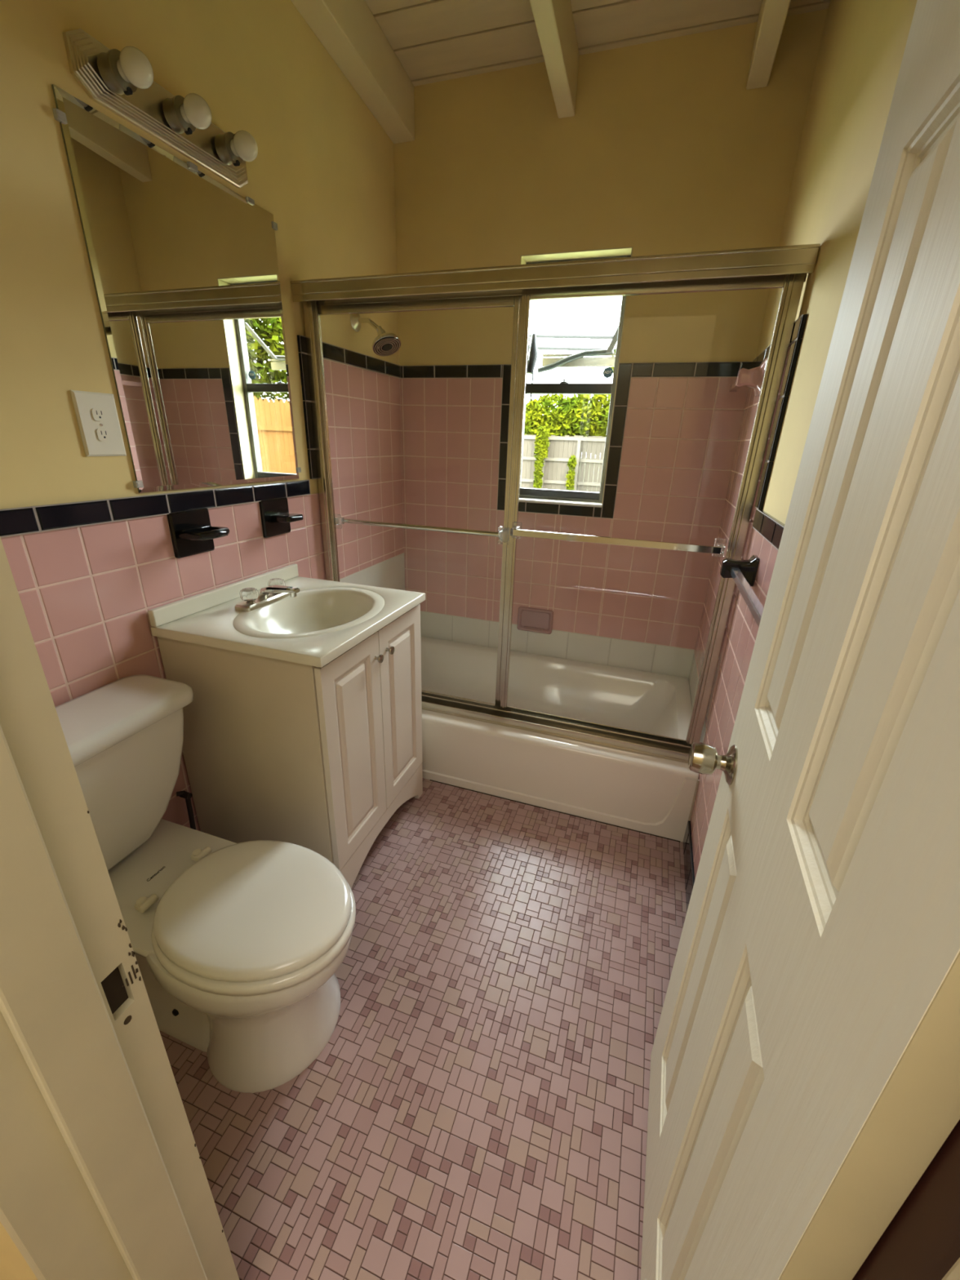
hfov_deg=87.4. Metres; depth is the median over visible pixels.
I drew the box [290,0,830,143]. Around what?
ceiling
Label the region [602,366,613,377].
sticker
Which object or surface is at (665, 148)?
wall
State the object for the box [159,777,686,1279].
floor
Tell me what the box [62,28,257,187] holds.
vanity light bar
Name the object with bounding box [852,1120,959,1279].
trim
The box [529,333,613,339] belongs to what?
power line
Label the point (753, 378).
holder
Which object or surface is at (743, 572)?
towel bar
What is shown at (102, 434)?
receptacle
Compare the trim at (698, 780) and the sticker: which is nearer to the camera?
the trim at (698, 780)
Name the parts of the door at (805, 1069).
knob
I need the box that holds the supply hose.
[176,790,195,829]
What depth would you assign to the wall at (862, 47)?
1.20 m
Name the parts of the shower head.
shower arm, plate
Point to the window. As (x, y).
(572, 360)
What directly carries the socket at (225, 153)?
attached to the vanity light bar at (122, 82)
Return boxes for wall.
[0,0,404,831]
[0,1222,37,1279]
[393,8,827,679]
[683,0,959,1279]
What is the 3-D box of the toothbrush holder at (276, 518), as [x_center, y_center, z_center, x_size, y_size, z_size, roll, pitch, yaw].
[-0.626,-0.394,1.620,0.090,0.116,0.125,9,23,17]
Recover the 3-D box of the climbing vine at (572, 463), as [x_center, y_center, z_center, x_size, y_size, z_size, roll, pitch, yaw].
[2.729,-4.985,15.076,0.352,1.103,0.254,9,23,17]
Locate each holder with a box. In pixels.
[166,507,229,558]
[258,497,302,537]
[728,357,767,396]
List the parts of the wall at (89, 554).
white wall panel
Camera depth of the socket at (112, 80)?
0.97 m
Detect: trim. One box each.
[0,537,239,1279]
[430,779,679,842]
[682,779,699,842]
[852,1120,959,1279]
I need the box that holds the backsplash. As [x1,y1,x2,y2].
[147,564,298,626]
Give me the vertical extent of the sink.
0.170 m
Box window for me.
[519,246,632,506]
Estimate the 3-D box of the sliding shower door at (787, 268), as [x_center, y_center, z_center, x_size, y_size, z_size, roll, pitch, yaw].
[0.089,-0.364,1.657,1.436,1.421,0.130,9,23,17]
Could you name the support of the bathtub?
on the floor
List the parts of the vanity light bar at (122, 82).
light bulb, light bulb, light bulb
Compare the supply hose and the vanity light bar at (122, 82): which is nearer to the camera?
the vanity light bar at (122, 82)
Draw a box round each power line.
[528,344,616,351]
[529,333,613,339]
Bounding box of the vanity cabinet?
[156,604,422,888]
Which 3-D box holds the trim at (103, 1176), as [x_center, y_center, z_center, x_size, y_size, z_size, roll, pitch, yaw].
[-0.362,0.184,0.368,0.046,1.872,0.142,9,23,17]
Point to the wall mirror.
(184, 265)
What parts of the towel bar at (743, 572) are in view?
wall post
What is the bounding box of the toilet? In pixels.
[55,674,355,1093]
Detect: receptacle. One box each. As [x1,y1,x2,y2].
[91,408,106,421]
[96,428,111,440]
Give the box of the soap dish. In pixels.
[516,606,553,634]
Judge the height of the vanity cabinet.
0.767 m
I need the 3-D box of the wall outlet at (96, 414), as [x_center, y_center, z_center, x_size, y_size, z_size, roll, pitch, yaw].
[-0.823,-0.467,1.089,0.008,0.128,0.090,9,23,17]
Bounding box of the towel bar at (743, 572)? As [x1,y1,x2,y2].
[720,555,764,627]
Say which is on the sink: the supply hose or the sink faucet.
the sink faucet
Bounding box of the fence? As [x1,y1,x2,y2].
[520,434,605,492]
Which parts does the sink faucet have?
handle, plate, handle, spout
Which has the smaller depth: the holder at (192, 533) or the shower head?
the holder at (192, 533)
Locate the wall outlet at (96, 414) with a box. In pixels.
[69,390,126,456]
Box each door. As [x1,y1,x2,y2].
[290,243,820,763]
[640,0,959,1279]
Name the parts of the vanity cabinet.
cabinet door, door pull, door pull, cabinet door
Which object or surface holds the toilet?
on the floor
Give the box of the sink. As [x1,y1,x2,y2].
[147,564,425,667]
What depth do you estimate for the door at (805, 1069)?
0.39 m
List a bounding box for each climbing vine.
[533,425,551,488]
[564,454,577,490]
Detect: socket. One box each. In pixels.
[97,48,137,95]
[162,95,195,134]
[214,131,242,166]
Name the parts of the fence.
post, rail, rail, rail, post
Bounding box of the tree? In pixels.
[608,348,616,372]
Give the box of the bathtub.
[420,635,698,841]
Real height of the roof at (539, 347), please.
0.445 m
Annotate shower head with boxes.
[350,313,400,355]
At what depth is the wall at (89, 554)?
1.21 m
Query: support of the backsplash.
attached to the wall at (89, 554)
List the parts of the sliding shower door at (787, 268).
sliding panel, sliding panel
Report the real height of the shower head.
0.151 m
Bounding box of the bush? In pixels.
[524,394,610,448]
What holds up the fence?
on the lawn
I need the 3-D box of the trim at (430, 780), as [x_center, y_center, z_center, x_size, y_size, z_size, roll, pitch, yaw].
[0.243,0.621,1.846,0.930,0.005,0.006,9,23,17]
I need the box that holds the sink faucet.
[234,577,299,611]
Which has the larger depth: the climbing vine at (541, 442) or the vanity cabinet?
the climbing vine at (541, 442)
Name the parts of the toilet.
tank lid, tank, bowl, seat lid, seat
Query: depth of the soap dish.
2.44 m
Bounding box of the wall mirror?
[51,84,301,493]
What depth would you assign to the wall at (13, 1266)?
0.49 m
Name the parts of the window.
lever, rail, sill, meeting rail, awning arm, awning rail, support arm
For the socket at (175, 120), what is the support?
attached to the vanity light bar at (122, 82)
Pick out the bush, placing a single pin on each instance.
(580, 415)

